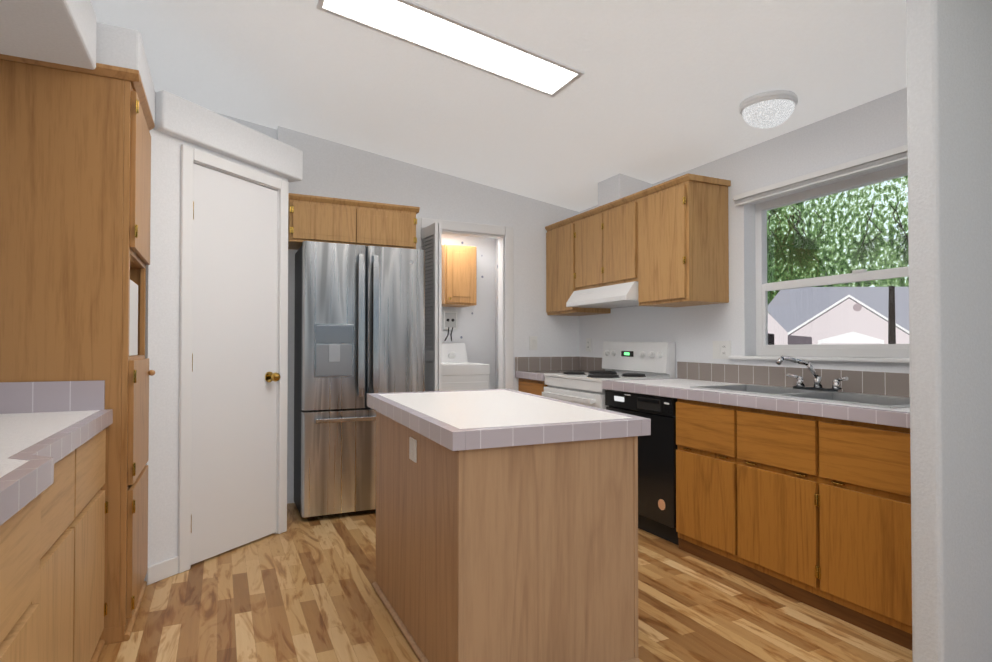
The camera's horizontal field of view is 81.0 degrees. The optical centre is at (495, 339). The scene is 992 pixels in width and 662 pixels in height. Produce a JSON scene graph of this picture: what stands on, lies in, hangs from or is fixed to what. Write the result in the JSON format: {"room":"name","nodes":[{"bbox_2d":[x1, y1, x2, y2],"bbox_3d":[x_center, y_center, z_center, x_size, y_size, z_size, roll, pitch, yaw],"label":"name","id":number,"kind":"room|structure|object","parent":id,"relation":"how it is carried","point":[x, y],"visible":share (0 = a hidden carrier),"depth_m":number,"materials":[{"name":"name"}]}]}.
{"room":"kitchen","nodes":[
{"label":"kitchen","id":0,"kind":"room"},
{"bbox_2d":[0,0,302,181],"bbox_3d":[-1.238,-1.080,2.061,1.379,0.202,2.819,0,-1,-25],"label":"wall","id":1,"kind":"structure","parent":0,"point":[74,33],"depth_m":2.18,"materials":[{"name":"paint"}]},
{"bbox_2d":[144,129,287,581],"bbox_3d":[-1.752,-0.016,3.032,1.298,2.300,1.840,0,-1,-25],"label":"wall","id":2,"kind":"structure","parent":0,"point":[162,326],"depth_m":2.76,"materials":[{"name":"paint"}]},
{"bbox_2d":[147,144,288,584],"bbox_3d":[-1.473,0.090,3.103,0.118,2.091,0.871,0,-1,24],"label":"door frame","id":3,"kind":"structure","parent":2,"relation":"attached to","point":[181,561],"depth_m":2.88,"materials":[{"name":"white wood"}]},
{"bbox_2d":[191,164,280,564],"bbox_3d":[-1.412,0.121,3.166,0.469,2.007,0.409,0,-1,-25],"label":"pantry door","id":4,"kind":"structure","parent":2,"relation":"in","point":[236,377],"depth_m":3.13,"materials":[{"name":"white wood"}]},
{"bbox_2d":[215,112,578,503],"bbox_3d":[-0.997,-0.546,4.426,4.050,3.400,0.180,0,-1,-25],"label":"wall","id":5,"kind":"structure","parent":0,"point":[331,169],"depth_m":4.62,"materials":[{"name":"paint"}]},
{"bbox_2d":[288,193,419,249],"bbox_3d":[-1.026,-0.796,4.117,0.900,0.310,0.355,0,-1,-25],"label":"upper cabinet","id":6,"kind":"object","parent":5,"relation":"attached to","point":[330,220],"visible":0.88,"depth_m":3.95,"materials":[{"name":"brown wood"}]},
{"bbox_2d":[421,223,441,390],"bbox_3d":[-0.504,0.136,4.416,0.052,1.995,0.326,0,-1,-29],"label":"bifold door","id":7,"kind":"structure","parent":5,"relation":"in","point":[431,239],"depth_m":4.30,"materials":[{"name":"white wood"}]},
{"bbox_2d":[416,217,512,389],"bbox_3d":[-0.278,0.105,4.704,0.885,2.105,0.118,0,-1,-25],"label":"door frame","id":8,"kind":"structure","parent":5,"relation":"attached to","point":[505,245],"depth_m":4.82,"materials":[{"name":"white wood"}]},
{"bbox_2d":[529,336,536,349],"bbox_3d":[0.318,0.026,4.936,0.075,0.115,0.009,0,-1,-25],"label":"light switch","id":9,"kind":"object","parent":5,"relation":"attached to","point":[532,342],"visible":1,"depth_m":4.93,"materials":[{"name":"white plastic"}]},
{"bbox_2d":[442,234,497,388],"bbox_3d":[-0.387,-0.060,5.212,1.310,2.450,0.890,0,-1,-25],"label":"wall","id":10,"kind":"structure","parent":0,"point":[476,332],"depth_m":5.77,"materials":[{"name":"paint"}]},
{"bbox_2d":[442,311,456,340],"bbox_3d":[-0.440,-0.134,5.593,0.140,0.293,0.054,0,-1,-25],"label":"outlet box","id":11,"kind":"object","parent":10,"relation":"attached to","point":[449,320],"visible":1,"depth_m":5.58,"materials":[{"name":"white plastic"}]},
{"bbox_2d":[442,244,476,306],"bbox_3d":[-0.381,-0.595,5.458,0.315,0.545,0.360,0,-1,-25],"label":"wall cabinet","id":12,"kind":"object","parent":10,"relation":"attached to","point":[459,275],"visible":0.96,"depth_m":5.31,"materials":[{"name":"brown wood"}]},
{"bbox_2d":[90,0,906,211],"bbox_3d":[-0.044,-1.599,1.905,6.800,0.920,8.700,0,-1,-25],"label":"ceiling","id":13,"kind":"structure","parent":0,"point":[659,90],"depth_m":3.07,"materials":[{"name":"paint"}]},
{"bbox_2d":[317,0,584,97],"bbox_3d":[-0.188,-1.425,2.777,1.250,0.188,0.305,0,-1,-25],"label":"ceiling light","id":14,"kind":"object","parent":13,"relation":"attached to","point":[425,28],"visible":0.9,"depth_m":2.77,"materials":[{"name":"white plastic"}]},
{"bbox_2d":[739,90,797,128],"bbox_3d":[1.388,-1.152,2.964,0.270,0.127,0.270,0,-1,-25],"label":"dome ceiling light","id":15,"kind":"object","parent":13,"relation":"attached to","point":[768,109],"visible":0.98,"depth_m":2.88,"materials":[{"name":"white glass"}]},
{"bbox_2d":[97,503,912,661],"bbox_3d":[-0.044,1.148,1.866,6.800,0.060,8.700,0,-1,-25],"label":"floor","id":16,"kind":"structure","parent":0,"point":[300,589],"depth_m":2.39,"materials":[{"name":"laminate"}]},
{"bbox_2d":[0,468,59,661],"bbox_3d":[-1.096,0.694,0.834,0.603,0.821,0.605,0,-1,-25],"label":"base cabinet","id":17,"kind":"object","parent":16,"relation":"on","point":[53,512],"depth_m":1.12,"materials":[{"name":"brown wood"}]},
{"bbox_2d":[0,408,112,495],"bbox_3d":[-1.308,0.271,1.307,0.620,0.053,1.629,0,-1,-25],"label":"countertop","id":18,"kind":"structure","parent":17,"relation":"on","point":[29,441],"depth_m":1.53,"materials":[{"name":"white tile"}]},
{"bbox_2d":[44,436,103,661],"bbox_3d":[-1.324,0.701,1.314,0.603,0.821,0.557,0,-1,-25],"label":"base cabinet","id":19,"kind":"object","parent":16,"relation":"on","point":[81,467],"depth_m":1.76,"materials":[{"name":"brown wood"}]},
{"bbox_2d":[0,54,154,644],"bbox_3d":[-1.751,0.057,2.295,0.663,2.136,0.585,0,-1,-25],"label":"tall cabinet","id":20,"kind":"object","parent":16,"relation":"on","point":[75,179],"visible":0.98,"depth_m":2.13,"materials":[{"name":"brown wood"}]},
{"bbox_2d":[0,380,104,411],"bbox_3d":[-1.682,0.201,2.025,0.534,0.108,0.011,0,-1,-25],"label":"backsplash","id":21,"kind":"structure","parent":20,"relation":"attached to","point":[47,396],"depth_m":2.07,"materials":[{"name":"grey tile"}]},
{"bbox_2d":[92,420,112,653],"bbox_3d":[-1.554,0.708,1.800,0.603,0.821,0.518,0,-1,-25],"label":"base cabinet","id":22,"kind":"object","parent":16,"relation":"on","point":[103,607],"depth_m":2.09,"materials":[{"name":"brown wood"}]},
{"bbox_2d":[294,241,424,517],"bbox_3d":[-0.942,0.265,4.007,0.800,1.765,0.565,0,-1,-25],"label":"refrigerator","id":23,"kind":"object","parent":16,"relation":"on","point":[359,332],"visible":0.88,"depth_m":3.75,"materials":[{"name":"grey metal"}]},
{"bbox_2d":[442,343,489,390],"bbox_3d":[-0.493,0.595,5.216,0.670,1.140,0.645,0,-1,-25],"label":"washer","id":24,"kind":"object","parent":16,"relation":"on","point":[459,372],"visible":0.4,"depth_m":5.02,"materials":[{"name":"white metal"}]},
{"bbox_2d":[367,389,650,661],"bbox_3d":[-0.032,0.684,2.338,0.730,0.884,1.100,0,-1,-25],"label":"kitchen island","id":25,"kind":"object","parent":16,"relation":"on","point":[506,525],"visible":1,"depth_m":1.91,"materials":[{"name":"laminate"}]},
{"bbox_2d":[515,357,604,395],"bbox_3d":[0.542,0.650,4.784,0.642,1.017,0.451,0,-1,-25],"label":"base cabinet","id":26,"kind":"object","parent":16,"relation":"on","point":[530,372],"visible":0.31,"depth_m":4.90,"materials":[{"name":"brown wood"}]},
{"bbox_2d":[542,341,675,408],"bbox_3d":[0.782,0.578,4.226,0.673,1.146,0.752,0,-1,-25],"label":"range","id":27,"kind":"object","parent":16,"relation":"on","point":[635,360],"visible":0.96,"depth_m":4.15,"materials":[{"name":"white metal"}]},
{"bbox_2d":[605,390,678,544],"bbox_3d":[1.097,0.730,3.575,0.600,0.823,0.624,0,-1,-25],"label":"dishwasher","id":28,"kind":"object","parent":16,"relation":"on","point":[657,447],"visible":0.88,"depth_m":3.31,"materials":[{"name":"black metal"}]},
{"bbox_2d":[670,394,729,570],"bbox_3d":[1.344,0.725,3.109,0.624,0.821,0.414,0,-1,-25],"label":"base cabinet","id":29,"kind":"object","parent":16,"relation":"on","point":[702,424],"depth_m":2.98,"materials":[{"name":"brown wood"}]},
{"bbox_2d":[730,402,813,607],"bbox_3d":[1.523,0.719,2.730,0.624,0.821,0.423,0,-1,-25],"label":"base cabinet","id":30,"kind":"object","parent":16,"relation":"on","point":[805,501],"depth_m":2.61,"materials":[{"name":"brown wood"}]},
{"bbox_2d":[810,410,911,649],"bbox_3d":[1.724,0.713,2.307,0.624,0.821,0.515,0,-1,-25],"label":"base cabinet","id":31,"kind":"object","parent":16,"relation":"on","point":[860,464],"depth_m":2.24,"materials":[{"name":"brown wood"}]},
{"bbox_2d":[606,378,909,417],"bbox_3d":[1.411,0.290,2.986,0.597,0.079,2.000,0,-1,-25],"label":"countertop","id":32,"kind":"structure","parent":31,"relation":"on","point":[665,387],"depth_m":2.89,"materials":[{"name":"white tile"}]},
{"bbox_2d":[690,384,909,407],"bbox_3d":[1.507,0.346,2.812,0.478,0.192,1.060,0,-1,-25],"label":"sink","id":33,"kind":"object","parent":32,"relation":"in","point":[884,401],"visible":0.29,"depth_m":2.81,"materials":[{"name":"silver metal"}]},
{"bbox_2d":[776,355,847,391],"bbox_3d":[1.558,0.168,2.938,0.258,0.181,0.336,0,-1,-25],"label":"faucet","id":34,"kind":"object","parent":32,"relation":"on","point":[800,384],"visible":1,"depth_m":2.96,"materials":[{"name":"silver metal"}]},
{"bbox_2d":[579,87,909,377],"bbox_3d":[1.252,-0.349,4.231,0.150,3.000,4.374,0,-1,-25],"label":"wall","id":35,"kind":"structure","parent":0,"point":[872,127],"depth_m":3.54,"materials":[{"name":"paint"}]},
{"bbox_2d":[545,217,610,315],"bbox_3d":[0.678,-0.595,4.862,0.346,0.760,0.459,0,-1,-25],"label":"upper cabinet","id":36,"kind":"object","parent":35,"relation":"attached to","point":[559,235],"depth_m":4.77,"materials":[{"name":"brown wood"}]},
{"bbox_2d":[586,338,590,351],"bbox_3d":[0.796,0.042,5.002,0.008,0.115,0.075,0,-1,-25],"label":"outlet","id":37,"kind":"object","parent":35,"relation":"attached to","point":[588,344],"visible":1,"depth_m":5.00,"materials":[{"name":"white plastic"}]},
{"bbox_2d":[573,194,632,291],"bbox_3d":[0.937,-0.688,4.317,0.346,0.590,0.750,0,-1,-25],"label":"upper cabinet","id":38,"kind":"object","parent":35,"relation":"attached to","point":[602,235],"depth_m":4.23,"materials":[{"name":"brown wood"}]},
{"bbox_2d":[566,281,638,308],"bbox_3d":[0.897,-0.324,4.293,0.430,0.128,0.744,0,-1,-25],"label":"range hood","id":39,"kind":"object","parent":38,"relation":"attached to","point":[621,295],"visible":0.79,"depth_m":4.17,"materials":[{"name":"white metal"}]},
{"bbox_2d":[598,173,651,206],"bbox_3d":[0.960,-1.140,4.338,0.296,0.315,0.270,0,-1,-25],"label":"chase","id":40,"kind":"object","parent":35,"relation":"attached to","point":[615,187],"visible":0.29,"depth_m":4.22,"materials":[{"name":"paint"}]},
{"bbox_2d":[633,173,730,306],"bbox_3d":[1.197,-0.611,3.766,0.346,0.760,0.467,0,-1,-25],"label":"upper cabinet","id":41,"kind":"object","parent":35,"relation":"attached to","point":[665,244],"depth_m":3.59,"materials":[{"name":"brown wood"}]},
{"bbox_2d":[713,341,730,358],"bbox_3d":[1.425,0.063,3.673,0.009,0.115,0.145,0,-1,-25],"label":"outlet","id":42,"kind":"object","parent":35,"relation":"attached to","point":[721,349],"visible":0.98,"depth_m":3.67,"materials":[{"name":"white plastic"}]},
{"bbox_2d":[728,356,909,362],"bbox_3d":[1.794,0.100,2.982,0.125,0.022,1.415,0,-1,-25],"label":"window sill","id":43,"kind":"structure","parent":35,"relation":"attached to","point":[868,359],"depth_m":2.97,"materials":[{"name":"white"}]},
{"bbox_2d":[755,163,909,357],"bbox_3d":[1.883,-0.376,3.003,0.053,0.930,1.265,0,-1,-25],"label":"window","id":44,"kind":"structure","parent":35,"relation":"in","point":[764,348],"depth_m":3.18,"materials":[{"name":"white plastic"}]},
{"bbox_2d":[733,145,907,206],"bbox_3d":[1.746,-0.857,2.968,0.035,0.064,1.347,0,-1,-25],"label":"window blind","id":45,"kind":"object","parent":44,"relation":"attached to","point":[874,161],"visible":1,"depth_m":3.01,"materials":[{"name":"white plastic"}]},
{"bbox_2d":[906,0,991,661],"bbox_3d":[2.310,-0.015,2.256,2.225,2.277,0.089,0,-1,-25],"label":"wall","id":46,"kind":"structure","parent":0,"point":[949,93],"depth_m":1.79,"materials":[{"name":"paint"}]},
{"label":"outside","id":47,"kind":"structure","parent":0,"visible":0},
{"bbox_2d":[767,175,908,343],"bbox_3d":[10.758,-14.338,37.757,38.126,35.232,51.225,0,-1,-25],"label":"trees","id":48,"kind":"object","parent":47,"point":[866,217],"depth_m":44.84,"materials":[{"name":"green plant"}]},
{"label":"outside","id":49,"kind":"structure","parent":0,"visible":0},
{"bbox_2d":[768,287,908,344],"bbox_3d":[20.334,-1.327,34.716,1.268,4.517,11.088,0,-1,-25],"label":"house","id":50,"kind":"structure","parent":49,"point":[816,300],"depth_m":34.56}
]}

